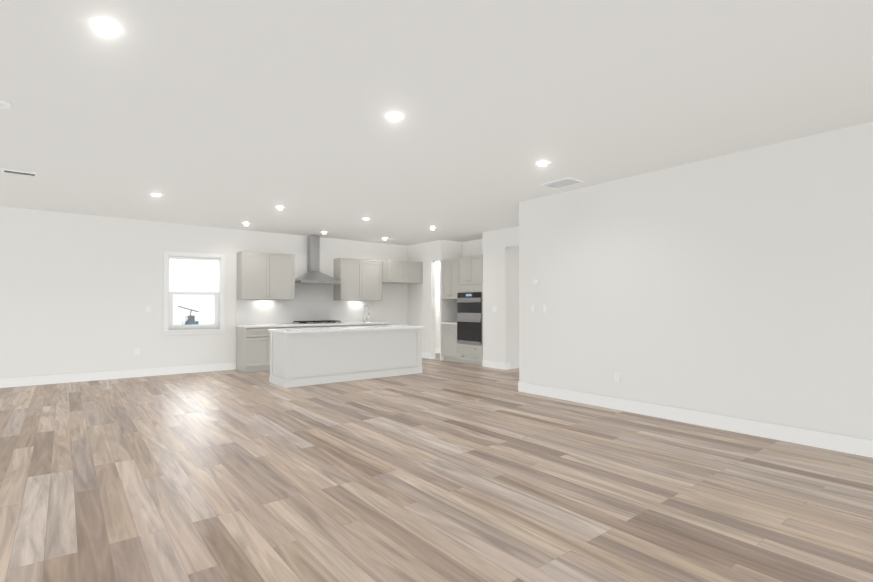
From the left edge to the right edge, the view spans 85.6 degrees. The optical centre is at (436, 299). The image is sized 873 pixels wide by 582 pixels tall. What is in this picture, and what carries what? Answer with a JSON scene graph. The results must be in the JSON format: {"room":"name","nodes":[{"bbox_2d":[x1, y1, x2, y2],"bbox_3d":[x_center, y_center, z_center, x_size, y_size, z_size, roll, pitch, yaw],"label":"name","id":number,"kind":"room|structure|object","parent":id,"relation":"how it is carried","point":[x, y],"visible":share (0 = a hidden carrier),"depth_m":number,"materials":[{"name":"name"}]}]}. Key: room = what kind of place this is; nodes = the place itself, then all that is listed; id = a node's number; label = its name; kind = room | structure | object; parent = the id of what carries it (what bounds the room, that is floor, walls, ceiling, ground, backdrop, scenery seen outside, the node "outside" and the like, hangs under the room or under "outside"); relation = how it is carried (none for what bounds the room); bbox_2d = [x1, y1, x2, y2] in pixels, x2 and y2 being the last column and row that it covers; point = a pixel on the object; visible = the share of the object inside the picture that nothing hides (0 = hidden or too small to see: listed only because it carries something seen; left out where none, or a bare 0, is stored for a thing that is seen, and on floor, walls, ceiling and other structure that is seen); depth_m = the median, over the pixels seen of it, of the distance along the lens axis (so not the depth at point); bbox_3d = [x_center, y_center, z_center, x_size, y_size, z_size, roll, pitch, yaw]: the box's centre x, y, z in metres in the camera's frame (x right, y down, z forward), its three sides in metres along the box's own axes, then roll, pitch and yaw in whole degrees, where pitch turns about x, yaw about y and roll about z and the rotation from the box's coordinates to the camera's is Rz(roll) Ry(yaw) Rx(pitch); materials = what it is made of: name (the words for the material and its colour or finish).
{"room":"open-plan living room","nodes":[
{"label":"open-plan living room","id":0,"kind":"room"},
{"bbox_2d":[0,206,439,378],"bbox_3d":[-4.603,-0.014,8.768,12.720,2.740,0.160,1,-1,-38],"label":"wall","id":1,"kind":"structure","parent":0,"point":[79,293],"depth_m":7.98,"materials":[{"name":"white paint"}]},
{"bbox_2d":[0,362,235,387],"bbox_3d":[-6.710,1.260,6.970,7.145,0.140,0.020,1,-1,-38],"label":"baseboard","id":2,"kind":"structure","parent":1,"relation":"attached to","point":[90,376],"depth_m":7.92,"materials":[{"name":"white wood"}]},
{"bbox_2d":[135,348,139,354],"bbox_3d":[-5.193,0.907,8.180,0.070,0.115,0.009,1,-1,-38],"label":"electrical outlet","id":3,"kind":"object","parent":1,"relation":"attached to","point":[137,351],"visible":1,"depth_m":8.18,"materials":[{"name":"white plastic"}]},
{"bbox_2d":[146,306,150,311],"bbox_3d":[-5.067,0.164,8.289,0.070,0.115,0.012,1,-1,-38],"label":"light switch","id":4,"kind":"object","parent":1,"relation":"attached to","point":[148,308],"visible":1,"depth_m":8.29,"materials":[{"name":"white plastic"}]},
{"bbox_2d":[162,251,225,334],"bbox_3d":[-4.513,-0.110,8.793,1.064,1.506,0.185,1,-1,-38],"label":"window unit","id":5,"kind":"structure","parent":1,"relation":"in","point":[215,325],"depth_m":8.77,"materials":[{"name":"white plastic"}]},
{"bbox_2d":[169,256,218,292],"bbox_3d":[-4.509,-0.449,8.792,0.844,0.656,0.048,1,-1,-38],"label":"window blind","id":6,"kind":"object","parent":5,"relation":"attached to","point":[192,275],"visible":0.94,"depth_m":8.77,"materials":[{"name":"white fabric"}]},
{"bbox_2d":[237,251,294,299],"bbox_3d":[-3.385,-0.458,9.394,1.040,0.925,0.372,1,-1,-38],"label":"upper cabinet","id":7,"kind":"object","parent":1,"relation":"attached to","point":[265,276],"visible":1,"depth_m":9.23,"materials":[{"name":"grey wood"}]},
{"bbox_2d":[235,300,374,324],"bbox_3d":[-2.692,0.261,10.161,3.130,0.487,0.012,1,-1,-38],"label":"backsplash","id":8,"kind":"structure","parent":1,"relation":"attached to","point":[267,311],"depth_m":9.99,"materials":[{"name":"white tile"}]},
{"bbox_2d":[295,235,340,284],"bbox_3d":[-2.536,-0.849,9.987,0.900,1.032,0.504,1,-1,-38],"label":"range hood","id":9,"kind":"object","parent":1,"relation":"attached to","point":[313,274],"visible":0.88,"depth_m":10.01,"materials":[{"name":"silver metal"}]},
{"bbox_2d":[334,258,381,300],"bbox_3d":[-1.766,-0.440,10.673,1.045,0.925,0.372,1,-1,-38],"label":"upper cabinet","id":10,"kind":"object","parent":1,"relation":"attached to","point":[360,279],"visible":1,"depth_m":10.50,"materials":[{"name":"grey wood"}]},
{"bbox_2d":[382,260,422,283],"bbox_3d":[-0.890,-0.642,11.190,0.957,0.505,0.652,1,-1,-38],"label":"upper cabinet","id":11,"kind":"object","parent":1,"relation":"attached to","point":[400,272],"visible":0.98,"depth_m":10.92,"materials":[{"name":"grey wood"}]},
{"bbox_2d":[408,240,439,358],"bbox_3d":[-0.271,0.021,11.270,0.120,2.740,1.285,1,-1,-38],"label":"wall","id":12,"kind":"structure","parent":0,"point":[421,296],"depth_m":11.16,"materials":[{"name":"white paint"}]},
{"bbox_2d":[422,352,430,358],"bbox_3d":[-0.426,1.322,11.338,0.016,0.140,0.958,1,-1,-38],"label":"baseboard","id":13,"kind":"structure","parent":12,"relation":"attached to","point":[426,355],"depth_m":11.08,"materials":[{"name":"white wood"}]},
{"bbox_2d":[0,353,872,581],"bbox_3d":[-0.774,1.326,3.888,13.100,0.080,12.815,1,-1,-38],"label":"floor","id":14,"kind":"structure","parent":0,"point":[437,469],"depth_m":3.18,"materials":[{"name":"brown wood"}]},
{"bbox_2d":[236,327,275,371],"bbox_3d":[-3.509,0.946,9.113,0.521,0.828,0.627,1,-1,-38],"label":"base cabinet","id":15,"kind":"object","parent":14,"relation":"on","point":[252,349],"depth_m":8.88,"materials":[{"name":"grey wood"}]},
{"bbox_2d":[272,326,303,328],"bbox_3d":[-3.141,0.950,9.404,0.661,0.828,0.627,1,-1,-38],"label":"base cabinet","id":16,"kind":"object","parent":14,"relation":"on","point":[296,326],"depth_m":9.22,"materials":[{"name":"grey wood"}]},
{"bbox_2d":[304,325,347,327],"bbox_3d":[-2.505,0.958,9.907,1.081,0.828,0.627,1,-1,-38],"label":"base cabinet","id":17,"kind":"object","parent":14,"relation":"on","point":[333,325],"depth_m":9.72,"materials":[{"name":"grey wood"}]},
{"bbox_2d":[235,321,388,327],"bbox_3d":[-2.498,0.522,9.912,3.130,0.040,0.637,1,-1,-38],"label":"countertop","id":18,"kind":"structure","parent":17,"relation":"on","point":[290,325],"depth_m":9.38,"materials":[{"name":"white stone"}]},
{"bbox_2d":[293,320,341,323],"bbox_3d":[-2.504,0.476,9.928,0.920,0.050,0.467,1,-1,-38],"label":"cooktop","id":19,"kind":"object","parent":18,"relation":"in","point":[320,322],"visible":0.98,"depth_m":9.77,"materials":[{"name":"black metal"}]},
{"bbox_2d":[269,329,421,387],"bbox_3d":[-1.501,0.938,8.184,2.564,0.819,0.751,1,-1,-38],"label":"kitchen island","id":20,"kind":"object","parent":14,"relation":"on","point":[309,356],"depth_m":7.70,"materials":[{"name":"white wood"}]},
{"bbox_2d":[268,325,423,332],"bbox_3d":[-1.480,0.507,8.164,2.590,0.040,0.780,1,-1,-38],"label":"island countertop","id":21,"kind":"structure","parent":20,"relation":"on","point":[354,329],"depth_m":7.78,"materials":[{"name":"white stone"}]},
{"bbox_2d":[363,305,369,325],"bbox_3d":[-1.265,0.294,8.648,0.119,0.397,0.217,1,-1,-38],"label":"faucet","id":22,"kind":"object","parent":21,"relation":"on","point":[364,322],"visible":1,"depth_m":8.67,"materials":[{"name":"silver metal"}]},
{"bbox_2d":[441,324,459,361],"bbox_3d":[0.513,0.968,10.640,0.668,0.829,0.559,1,-1,-38],"label":"base cabinet","id":23,"kind":"object","parent":14,"relation":"on","point":[448,342],"visible":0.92,"depth_m":10.46,"materials":[{"name":"grey wood"}]},
{"bbox_2d":[441,322,456,324],"bbox_3d":[0.519,0.533,10.651,0.653,0.040,0.559,1,-1,-38],"label":"countertop","id":24,"kind":"structure","parent":23,"relation":"on","point":[454,323],"depth_m":10.43,"materials":[{"name":"white stone"}]},
{"bbox_2d":[457,254,482,365],"bbox_3d":[0.913,0.230,10.112,0.709,2.290,0.777,1,-1,-38],"label":"tall cabinet","id":25,"kind":"object","parent":14,"relation":"on","point":[470,310],"visible":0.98,"depth_m":9.90,"materials":[{"name":"grey wood"}]},
{"bbox_2d":[0,0,872,245],"bbox_3d":[-0.774,-1.504,3.928,13.100,0.100,12.815,1,-1,-38],"label":"ceiling","id":26,"kind":"structure","parent":0,"point":[233,114],"depth_m":3.46,"materials":[{"name":"white paint"}]},
{"bbox_2d":[0,99,11,108],"bbox_3d":[-3.227,-1.442,3.483,0.130,0.034,0.130,1,-1,-38],"label":"smoke detector","id":27,"kind":"object","parent":26,"relation":"attached to","point":[4,104],"visible":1,"depth_m":3.48,"materials":[{"name":"white plastic"}]},
{"bbox_2d":[1,168,36,176],"bbox_3d":[-4.700,-1.428,5.314,0.300,0.012,0.150,1,-1,-38],"label":"ceiling vent","id":28,"kind":"object","parent":26,"relation":"in","point":[19,172],"visible":1,"depth_m":5.30,"materials":[{"name":"white plastic"}]},
{"bbox_2d":[89,19,121,34],"bbox_3d":[-1.784,-1.468,2.546,0.148,0.006,0.148,1,-1,-38],"label":"recessed light","id":29,"kind":"object","parent":26,"relation":"in","point":[103,26],"visible":1,"depth_m":2.54,"materials":[{"name":"white"}]},
{"bbox_2d":[385,113,403,119],"bbox_3d":[-0.334,-1.451,3.743,0.148,0.006,0.148,1,-1,-38],"label":"recessed light","id":30,"kind":"object","parent":26,"relation":"in","point":[394,116],"visible":0.98,"depth_m":3.73,"materials":[{"name":"white"}]},
{"bbox_2d":[536,161,549,164],"bbox_3d":[1.119,-1.433,4.968,0.148,0.006,0.148,1,-1,-38],"label":"recessed light","id":31,"kind":"object","parent":26,"relation":"in","point":[542,163],"visible":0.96,"depth_m":4.96,"materials":[{"name":"white"}]},
{"bbox_2d":[540,177,583,188],"bbox_3d":[1.533,-1.421,5.766,0.300,0.012,0.420,1,-1,-38],"label":"ceiling vent","id":32,"kind":"object","parent":26,"relation":"in","point":[563,182],"visible":1,"depth_m":5.75,"materials":[{"name":"white plastic"}]},
{"bbox_2d":[440,240,463,360],"bbox_3d":[0.329,0.016,10.898,0.600,2.740,0.045,1,-1,-38],"label":"wall","id":33,"kind":"structure","parent":0,"point":[449,250],"depth_m":10.82,"materials":[{"name":"white paint"}]},
{"bbox_2d":[442,259,457,298],"bbox_3d":[0.525,-0.447,10.670,0.638,0.880,0.559,1,-1,-38],"label":"upper cabinet","id":34,"kind":"object","parent":33,"relation":"attached to","point":[449,281],"visible":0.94,"depth_m":10.49,"materials":[{"name":"grey wood"}]},
{"bbox_2d":[460,239,479,256],"bbox_3d":[1.249,0.008,10.363,0.120,2.740,2.025,1,-1,-38],"label":"wall","id":35,"kind":"structure","parent":0,"point":[471,248],"depth_m":10.85,"materials":[{"name":"white paint"}]},
{"bbox_2d":[480,226,518,368],"bbox_3d":[2.111,-0.022,8.257,0.120,2.740,3.620,1,-1,-38],"label":"wall","id":36,"kind":"structure","parent":0,"point":[498,250],"depth_m":9.30,"materials":[{"name":"white paint"}]},
{"bbox_2d":[482,360,507,369],"bbox_3d":[1.139,1.294,9.358,0.016,0.140,0.646,1,-1,-38],"label":"baseboard","id":37,"kind":"structure","parent":36,"relation":"attached to","point":[485,363],"depth_m":9.31,"materials":[{"name":"white wood"}]},
{"bbox_2d":[519,121,872,439],"bbox_3d":[3.499,-0.082,4.009,0.120,2.740,7.275,1,-1,-38],"label":"wall","id":38,"kind":"structure","parent":0,"point":[738,285],"depth_m":4.73,"materials":[{"name":"white paint"}]},
{"bbox_2d":[531,304,534,311],"bbox_3d":[1.356,0.125,6.611,0.012,0.115,0.070,1,-1,-38],"label":"light switch","id":39,"kind":"object","parent":38,"relation":"attached to","point":[532,307],"visible":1,"depth_m":6.61,"materials":[{"name":"white plastic"}]},
{"bbox_2d":[533,279,538,284],"bbox_3d":[1.389,-0.246,6.566,0.022,0.080,0.090,1,-1,-38],"label":"thermostat","id":40,"kind":"object","parent":38,"relation":"attached to","point":[535,281],"visible":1,"depth_m":6.56,"materials":[{"name":"white plastic"}]},
{"bbox_2d":[543,304,546,312],"bbox_3d":[1.486,0.122,6.447,0.012,0.115,0.070,1,-1,-38],"label":"light switch","id":41,"kind":"object","parent":38,"relation":"attached to","point":[544,308],"visible":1,"depth_m":6.45,"materials":[{"name":"white plastic"}]},
{"bbox_2d":[614,372,619,381],"bbox_3d":[2.144,0.921,5.604,0.009,0.115,0.070,1,-1,-38],"label":"electrical outlet","id":42,"kind":"object","parent":38,"relation":"attached to","point":[616,376],"visible":1,"depth_m":5.60,"materials":[{"name":"white plastic"}]},
{"bbox_2d":[518,382,872,457],"bbox_3d":[3.432,1.217,3.967,0.024,0.140,7.261,1,-1,-38],"label":"baseboard","id":43,"kind":"structure","parent":38,"relation":"attached to","point":[844,444],"depth_m":4.71,"materials":[{"name":"white wood"}]},
{"label":"outside","id":44,"kind":"structure","parent":0,"visible":0},
{"bbox_3d":[-13.848,1.953,20.825,28.000,0.050,29.985,1,-1,-38],"label":"ground","id":45,"kind":"structure","parent":44,"visible":0},
{"bbox_2d":[178,306,198,324],"bbox_3d":[-11.425,1.114,21.837,0.958,1.657,1.020,1,-1,-38],"label":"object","id":46,"kind":"object","parent":45,"relation":"on","point":[186,322],"depth_m":21.73,"materials":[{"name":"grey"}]}
]}

